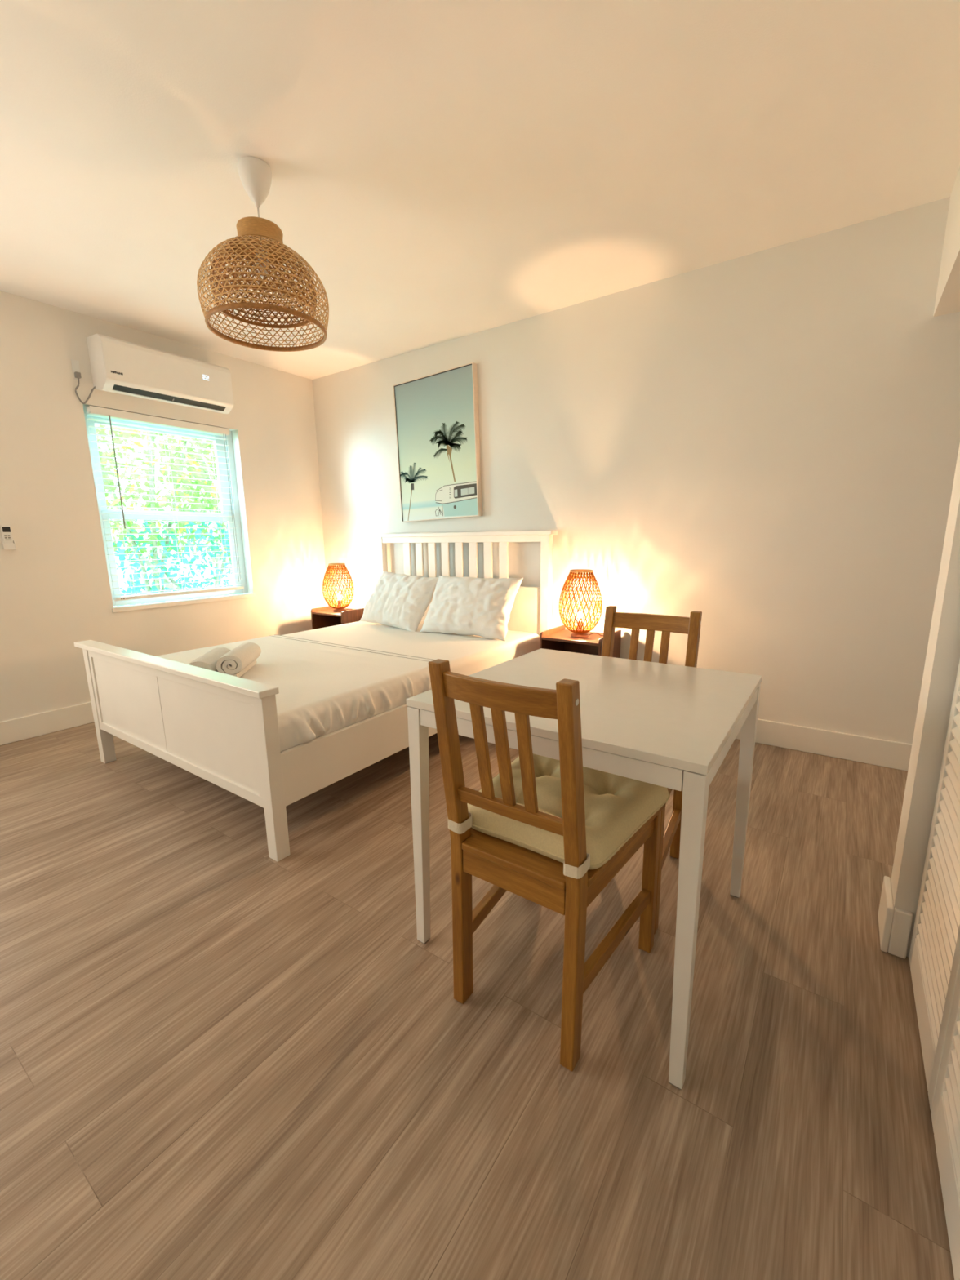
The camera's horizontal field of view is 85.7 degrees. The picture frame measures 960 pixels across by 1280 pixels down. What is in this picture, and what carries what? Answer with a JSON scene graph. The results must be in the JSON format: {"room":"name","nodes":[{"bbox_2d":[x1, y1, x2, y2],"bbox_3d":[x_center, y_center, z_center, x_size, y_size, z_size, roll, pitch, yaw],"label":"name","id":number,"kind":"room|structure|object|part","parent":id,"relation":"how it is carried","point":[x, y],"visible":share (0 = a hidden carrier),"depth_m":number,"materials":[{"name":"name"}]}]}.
{"room":"studio apartment","nodes":[
{"label":"studio apartment","id":0,"kind":"room"},
{"bbox_2d":[0,290,328,721],"bbox_3d":[-2.866,-0.641,2.895,0.150,2.532,4.750,7,14,34],"label":"wall","id":1,"kind":"structure","parent":0,"point":[55,594],"depth_m":3.29,"materials":[{"name":"paint"}]},
{"bbox_2d":[0,536,16,549],"bbox_3d":[-2.711,-0.558,2.975,0.030,0.075,0.054,7,14,34],"label":"remote holder","id":2,"kind":"object","parent":1,"relation":"attached to","point":[11,545],"visible":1,"depth_m":2.97,"materials":[{"name":"white plastic"}]},
{"bbox_2d":[0,524,13,543],"bbox_3d":[-2.710,-0.591,2.968,0.018,0.130,0.042,7,14,34],"label":"remote control","id":3,"kind":"object","parent":2,"relation":"in","point":[6,530],"visible":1,"depth_m":2.96,"materials":[{"name":"white plastic"}]},
{"bbox_2d":[0,701,94,745],"bbox_3d":[-2.787,0.542,3.074,0.014,0.140,4.736,7,14,34],"label":"baseboard","id":4,"kind":"structure","parent":1,"relation":"attached to","point":[18,729],"depth_m":3.20,"materials":[{"name":"paint"}]},
{"bbox_2d":[71,359,81,380],"bbox_3d":[-2.466,-1.649,3.161,0.004,0.113,0.040,7,14,34],"label":"wall outlet","id":5,"kind":"object","parent":1,"relation":"attached to","point":[75,363],"visible":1,"depth_m":3.15,"materials":[{"name":"white plastic"}]},
{"bbox_2d":[74,333,233,413],"bbox_3d":[-2.138,-1.715,3.450,0.203,0.400,0.918,7,14,34],"label":"air conditioner","id":6,"kind":"object","parent":1,"relation":"attached to","point":[117,366],"visible":1,"depth_m":3.35,"materials":[{"name":"white plastic"}]},
{"bbox_3d":[-2.434,-1.536,3.201,0.021,0.153,0.119,9,15,40],"label":"power cord","id":7,"kind":"part","parent":6,"relation":"part of","materials":[{"name":"grey plastic"}]},
{"bbox_3d":[-2.027,-1.753,3.431,0.004,0.210,0.802,7,14,34],"label":"panel","id":8,"kind":"part","parent":6,"relation":"part of","materials":[{"name":"white plastic"}]},
{"bbox_2d":[112,384,225,411],"bbox_3d":[-2.062,-1.623,3.483,0.042,0.028,0.710,7,14,34],"label":"air vent","id":9,"kind":"object","parent":6,"relation":"attached to","point":[129,389],"depth_m":3.45,"materials":[{"name":"black plastic"}]},
{"bbox_2d":[84,413,255,613],"bbox_3d":[-2.217,-0.914,3.775,0.157,1.305,1.036,7,14,34],"label":"window","id":10,"kind":"structure","parent":1,"relation":"in","point":[108,545],"depth_m":3.81,"materials":[{"name":"plastic"}]},
{"bbox_3d":[-2.269,-1.213,3.751,0.030,0.618,0.922,7,14,34],"label":"sash","id":11,"kind":"part","parent":10,"relation":"part of","materials":[{"name":"plastic"}]},
{"bbox_2d":[83,405,244,600],"bbox_3d":[-2.198,-0.941,3.724,0.076,1.226,0.924,7,14,34],"label":"window blind","id":12,"kind":"object","parent":10,"relation":"attached to","point":[89,410],"visible":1,"depth_m":3.65,"materials":[{"name":"white plastic"}]},
{"bbox_3d":[-2.193,-0.351,3.845,0.052,0.021,0.912,7,14,34],"label":"rail","id":13,"kind":"part","parent":12,"relation":"part of","materials":[{"name":"white plastic"}]},
{"bbox_3d":[-1.933,-1.016,4.042,0.003,1.120,0.018,7,14,34],"label":"lift cord","id":14,"kind":"part","parent":12,"relation":"part of","materials":[{"name":"grey plastic"}]},
{"bbox_3d":[-2.238,-0.635,3.848,0.023,0.605,0.922,7,14,34],"label":"sash","id":15,"kind":"part","parent":10,"relation":"part of","materials":[{"name":"plastic"}]},
{"bbox_3d":[-2.184,-0.286,3.882,0.097,0.030,1.036,7,14,34],"label":"sill","id":16,"kind":"part","parent":10,"relation":"part of","materials":[{"name":"paint"}]},
{"bbox_2d":[0,722,954,1279],"bbox_3d":[-0.552,0.911,1.568,5.750,0.060,4.990,7,14,34],"label":"floor","id":17,"kind":"structure","parent":0,"point":[221,1059],"depth_m":1.19,"materials":[{"name":"wood"}]},
{"bbox_2d":[74,530,557,862],"bbox_3d":[-0.786,-0.032,3.104,1.648,1.202,2.212,7,14,34],"label":"frame","id":18,"kind":"object","parent":17,"relation":"on","point":[220,728],"visible":0.67,"depth_m":2.21,"materials":[{"name":"paint"}]},
{"bbox_3d":[-2.018,0.343,2.746,0.055,0.636,0.055,7,14,34],"label":"leg","id":19,"kind":"part","parent":18,"relation":"part of","materials":[{"name":"paint"}]},
{"bbox_3d":[-1.391,0.326,2.290,1.485,0.441,0.035,7,14,34],"label":"footboard","id":20,"kind":"part","parent":18,"relation":"part of","materials":[{"name":"paint"}]},
{"bbox_3d":[-0.755,0.497,1.879,0.055,0.636,0.055,7,14,34],"label":"leg","id":21,"kind":"part","parent":18,"relation":"part of","materials":[{"name":"paint"}]},
{"bbox_3d":[-0.141,0.344,2.723,0.022,0.205,2.065,7,14,34],"label":"rail","id":22,"kind":"part","parent":18,"relation":"part of","materials":[{"name":"paint"}]},
{"bbox_3d":[-0.809,-0.272,4.391,0.062,1.176,0.055,7,14,34],"label":"headboard post","id":23,"kind":"part","parent":18,"relation":"part of","materials":[{"name":"paint"}]},
{"bbox_2d":[280,621,539,675],"bbox_3d":[-0.780,0.167,3.151,1.535,0.252,2.040,7,14,34],"label":"sheet","id":24,"kind":"object","parent":18,"relation":"on","point":[466,655],"visible":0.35,"depth_m":3.26,"materials":[{"name":"fabric"}]},
{"bbox_2d":[157,634,435,751],"bbox_3d":[-1.055,0.190,2.704,1.616,0.141,1.011,7,14,34],"label":"blanket","id":25,"kind":"object","parent":24,"relation":"on","point":[325,688],"visible":0.62,"depth_m":2.42,"materials":[{"name":"fabric"}]},
{"bbox_2d":[189,647,231,671],"bbox_3d":[-1.300,0.109,2.525,0.104,0.094,0.322,-3,11,-9],"label":"rolled towel","id":26,"kind":"object","parent":25,"relation":"on","point":[208,660],"visible":0.59,"depth_m":2.43,"materials":[{"name":"fabric"}]},
{"bbox_2d":[216,642,261,677],"bbox_3d":[-1.174,0.094,2.533,0.125,0.117,0.312,-2,11,-8],"label":"rolled towel","id":27,"kind":"object","parent":25,"relation":"on","point":[243,657],"visible":0.99,"depth_m":2.42,"materials":[{"name":"fabric"}]},
{"bbox_2d":[359,570,438,631],"bbox_3d":[-0.607,-0.299,3.870,0.644,0.400,0.298,9,15,41],"label":"pillow","id":28,"kind":"object","parent":24,"relation":"on","point":[400,601],"visible":1,"depth_m":3.75,"materials":[{"name":"fabric"}]},
{"bbox_2d":[420,575,523,640],"bbox_3d":[-0.068,-0.230,3.490,0.683,0.380,0.287,6,13,31],"label":"pillow","id":29,"kind":"object","parent":24,"relation":"on","point":[461,606],"visible":1,"depth_m":3.39,"materials":[{"name":"fabric"}]},
{"bbox_3d":[-0.188,-0.749,3.850,1.471,0.048,0.043,7,14,34],"label":"rail","id":30,"kind":"part","parent":18,"relation":"part of","materials":[{"name":"paint"}]},
{"bbox_3d":[-0.179,-0.122,3.974,1.471,0.625,0.035,7,14,34],"label":"headboard panel","id":31,"kind":"part","parent":18,"relation":"part of","materials":[{"name":"paint"}]},
{"bbox_3d":[0.449,-0.119,3.527,0.062,1.176,0.055,7,14,34],"label":"headboard post","id":32,"kind":"part","parent":18,"relation":"part of","materials":[{"name":"paint"}]},
{"bbox_2d":[311,605,364,629],"bbox_3d":[-1.212,0.005,4.557,0.400,0.578,0.358,7,14,34],"label":"nightstand","id":33,"kind":"object","parent":17,"relation":"on","point":[324,616],"visible":0.23,"depth_m":4.51,"materials":[{"name":"brown wood"}]},
{"bbox_3d":[-1.363,-0.016,4.675,0.014,0.578,0.335,7,14,34],"label":"panel","id":34,"kind":"part","parent":33,"relation":"part of","materials":[{"name":"brown wood"}]},
{"bbox_2d":[322,563,354,612],"bbox_3d":[-1.216,-0.455,4.487,0.274,0.412,0.288,7,14,34],"label":"table lamp","id":35,"kind":"object","parent":33,"relation":"on","point":[340,607],"visible":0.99,"depth_m":4.41,"materials":[{"name":"orange wicker"}]},
{"bbox_3d":[-1.047,0.022,4.457,0.014,0.578,0.335,7,14,34],"label":"panel","id":36,"kind":"part","parent":33,"relation":"part of","materials":[{"name":"brown wood"}]},
{"bbox_2d":[428,658,666,1071],"bbox_3d":[0.182,0.461,1.316,0.423,0.900,0.531,7,14,34],"label":"dining chair","id":37,"kind":"object","parent":17,"relation":"on","point":[536,877],"visible":0.94,"depth_m":1.13,"materials":[{"name":"brown wood"}]},
{"bbox_3d":[-0.062,0.481,1.233,0.034,0.900,0.106,7,14,34],"label":"leg","id":38,"kind":"part","parent":37,"relation":"part of","materials":[{"name":"brown wood"}]},
{"bbox_3d":[0.036,0.110,1.042,0.276,0.056,0.041,7,14,34],"label":"rail","id":39,"kind":"part","parent":37,"relation":"part of","materials":[{"name":"brown wood"}]},
{"bbox_3d":[0.066,0.371,1.131,0.276,0.032,0.026,7,14,34],"label":"rail","id":40,"kind":"part","parent":37,"relation":"part of","materials":[{"name":"brown wood"}]},
{"bbox_2d":[447,753,670,879],"bbox_3d":[0.200,0.414,1.335,0.450,0.082,0.489,7,14,34],"label":"seat cushion","id":41,"kind":"object","parent":37,"relation":"on","point":[616,806],"visible":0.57,"depth_m":1.25,"materials":[{"name":"beige fabric"}]},
{"bbox_3d":[0.200,0.465,1.343,0.423,0.018,0.469,7,14,34],"label":"seat","id":42,"kind":"part","parent":37,"relation":"part of","materials":[{"name":"brown wood"}]},
{"bbox_3d":[0.185,0.511,1.062,0.034,0.900,0.106,7,14,34],"label":"leg","id":43,"kind":"part","parent":37,"relation":"part of","materials":[{"name":"brown wood"}]},
{"bbox_3d":[0.474,0.671,1.445,0.034,0.430,0.036,7,14,34],"label":"leg","id":44,"kind":"part","parent":37,"relation":"part of","materials":[{"name":"brown wood"}]},
{"bbox_2d":[539,624,621,657],"bbox_3d":[0.629,0.230,3.292,0.400,0.578,0.358,7,14,34],"label":"nightstand","id":45,"kind":"object","parent":17,"relation":"on","point":[557,638],"visible":0.32,"depth_m":3.27,"materials":[{"name":"brown wood"}]},
{"bbox_3d":[0.478,0.208,3.410,0.014,0.578,0.335,7,14,34],"label":"panel","id":46,"kind":"part","parent":45,"relation":"part of","materials":[{"name":"brown wood"}]},
{"bbox_2d":[559,568,603,637],"bbox_3d":[0.630,-0.228,3.207,0.274,0.412,0.288,4,12,23],"label":"table lamp","id":47,"kind":"object","parent":45,"relation":"on","point":[578,630],"visible":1,"depth_m":3.13,"materials":[{"name":"orange wicker"}]},
{"bbox_3d":[0.729,0.204,3.431,0.372,0.492,0.008,7,14,34],"label":"panel","id":48,"kind":"part","parent":45,"relation":"part of","materials":[{"name":"brown wood"}]},
{"bbox_3d":[0.794,0.247,3.192,0.014,0.578,0.335,7,14,34],"label":"panel","id":49,"kind":"part","parent":45,"relation":"part of","materials":[{"name":"brown wood"}]},
{"bbox_2d":[406,648,762,1089],"bbox_3d":[0.331,0.496,1.540,0.752,0.742,0.752,7,14,34],"label":"dining table","id":50,"kind":"object","parent":17,"relation":"on","point":[673,726],"visible":0.91,"depth_m":1.26,"materials":[{"name":"laminate"}]},
{"bbox_3d":[-0.162,0.528,1.457,0.040,0.716,0.040,7,14,34],"label":"leg","id":51,"kind":"part","parent":50,"relation":"part of","materials":[{"name":"paint"}]},
{"bbox_3d":[0.419,0.599,1.058,0.040,0.716,0.040,7,14,34],"label":"leg","id":52,"kind":"part","parent":50,"relation":"part of","materials":[{"name":"paint"}]},
{"bbox_3d":[0.825,0.481,1.627,0.040,0.716,0.040,7,14,34],"label":"leg","id":53,"kind":"part","parent":50,"relation":"part of","materials":[{"name":"paint"}]},
{"bbox_2d":[601,605,702,934],"bbox_3d":[0.487,0.369,1.762,0.423,0.900,0.531,7,14,34],"label":"dining chair","id":54,"kind":"object","parent":17,"relation":"on","point":[691,625],"visible":0.29,"depth_m":1.85,"materials":[{"name":"brown wood"}]},
{"bbox_3d":[0.483,0.319,2.016,0.034,0.900,0.106,7,14,34],"label":"leg","id":55,"kind":"part","parent":54,"relation":"part of","materials":[{"name":"brown wood"}]},
{"bbox_3d":[0.622,-0.064,1.882,0.276,0.056,0.041,7,14,34],"label":"rail","id":56,"kind":"part","parent":54,"relation":"part of","materials":[{"name":"brown wood"}]},
{"bbox_3d":[0.510,0.658,1.512,0.034,0.430,0.036,7,14,34],"label":"leg","id":57,"kind":"part","parent":54,"relation":"part of","materials":[{"name":"brown wood"}]},
{"bbox_3d":[0.731,0.349,1.846,0.034,0.900,0.106,7,14,34],"label":"leg","id":58,"kind":"part","parent":54,"relation":"part of","materials":[{"name":"brown wood"}]},
{"bbox_2d":[0,0,959,379],"bbox_3d":[-0.587,-1.642,1.065,5.750,0.080,4.990,7,14,34],"label":"ceiling","id":59,"kind":"structure","parent":0,"point":[444,171],"depth_m":1.83,"materials":[{"name":"paint"}]},
{"bbox_2d":[196,155,328,351],"bbox_3d":[-0.840,-1.494,1.993,0.474,0.562,0.474,9,15,41],"label":"pendant lamp","id":60,"kind":"object","parent":59,"relation":"hanging from","point":[255,174],"visible":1,"depth_m":1.92,"materials":[{"name":"brown wicker"}]},
{"bbox_2d":[256,249,269,276],"bbox_3d":[-0.840,-1.457,2.000,0.044,0.088,0.044,7,14,34],"label":"socket","id":61,"kind":"object","parent":60,"relation":"attached to","point":[258,259],"depth_m":1.99,"materials":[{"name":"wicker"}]},
{"bbox_3d":[-0.839,-1.369,2.018,0.474,0.288,0.474,7,14,34],"label":"lamp shade","id":62,"kind":"part","parent":60,"relation":"part of","materials":[{"name":"brown wicker"}]},
{"bbox_3d":[-0.839,-1.402,2.011,0.386,0.217,0.386,7,14,34],"label":"lamp shade","id":63,"kind":"part","parent":60,"relation":"part of","materials":[{"name":"brown wicker"}]},
{"bbox_2d":[312,196,959,744],"bbox_3d":[0.823,-0.765,3.273,5.750,2.532,0.120,7,14,34],"label":"wall","id":64,"kind":"structure","parent":0,"point":[764,444],"depth_m":2.78,"materials":[{"name":"paint"}]},
{"bbox_2d":[393,362,482,522],"bbox_3d":[-0.323,-1.420,3.847,0.749,1.020,0.050,5,12,35],"label":"framed picture","id":65,"kind":"object","parent":64,"relation":"attached to","point":[437,418],"visible":1,"depth_m":3.81,"materials":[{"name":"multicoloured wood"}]},
{"bbox_2d":[735,718,911,771],"bbox_3d":[0.838,0.424,3.425,5.540,0.140,0.014,7,14,34],"label":"baseboard","id":66,"kind":"structure","parent":64,"relation":"attached to","point":[864,749],"depth_m":2.71,"materials":[{"name":"paint"}]},
{"bbox_2d":[890,165,959,957],"bbox_3d":[0.669,-0.209,0.466,0.115,2.532,4.750,7,14,34],"label":"wall","id":67,"kind":"structure","parent":0,"point":[943,652],"depth_m":1.36,"materials":[{"name":"paint"}]},
{"bbox_2d":[878,875,912,958],"bbox_3d":[1.201,0.798,1.501,0.056,0.140,0.170,7,14,34],"label":"baseboard","id":68,"kind":"structure","parent":67,"relation":"attached to","point":[895,924],"depth_m":1.44,"materials":[{"name":"paint"}]},
{"bbox_2d":[908,658,959,1111],"bbox_3d":[1.041,-0.086,1.029,0.028,2.038,0.474,7,14,34],"label":"door","id":69,"kind":"structure","parent":67,"relation":"in","point":[934,957],"depth_m":1.18,"materials":[{"name":"paint"}]},
{"bbox_2d":[930,965,959,1279],"bbox_3d":[0.768,-0.007,0.645,0.028,2.038,0.473,7,14,34],"label":"door","id":70,"kind":"structure","parent":67,"relation":"in","point":[945,1111],"depth_m":0.93,"materials":[{"name":"paint"}]},
{"label":"outside","id":71,"kind":"structure","parent":0,"visible":0},
{"bbox_3d":[-5.466,-0.102,7.192,8.850,0.080,11.000,7,14,34],"label":"ground","id":72,"kind":"structure","parent":71,"visible":0},
{"bbox_2d":[94,423,219,603],"bbox_3d":[-3.315,-1.247,5.112,1.146,2.920,1.807,7,14,34],"label":"trees","id":73,"kind":"object","parent":72,"relation":"on","point":[153,538],"visible":0.29,"depth_m":5.05,"materials":[{"name":"green plant"}]},
{"bbox_2d":[112,510,240,606],"bbox_3d":[-2.926,-0.608,5.526,1.052,1.532,2.232,7,14,34],"label":"leafy shrub","id":74,"kind":"object","parent":72,"relation":"on","point":[120,553],"visible":0.27,"depth_m":5.16,"materials":[{"name":"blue plant"}]},
{"bbox_2d":[165,436,241,594],"bbox_3d":[-2.884,-1.331,6.175,1.235,2.661,1.423,7,14,34],"label":"leafy shrub","id":75,"kind":"object","parent":72,"relation":"on","point":[205,452],"visible":0.08,"depth_m":5.73,"materials":[{"name":"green plant"}]}
]}

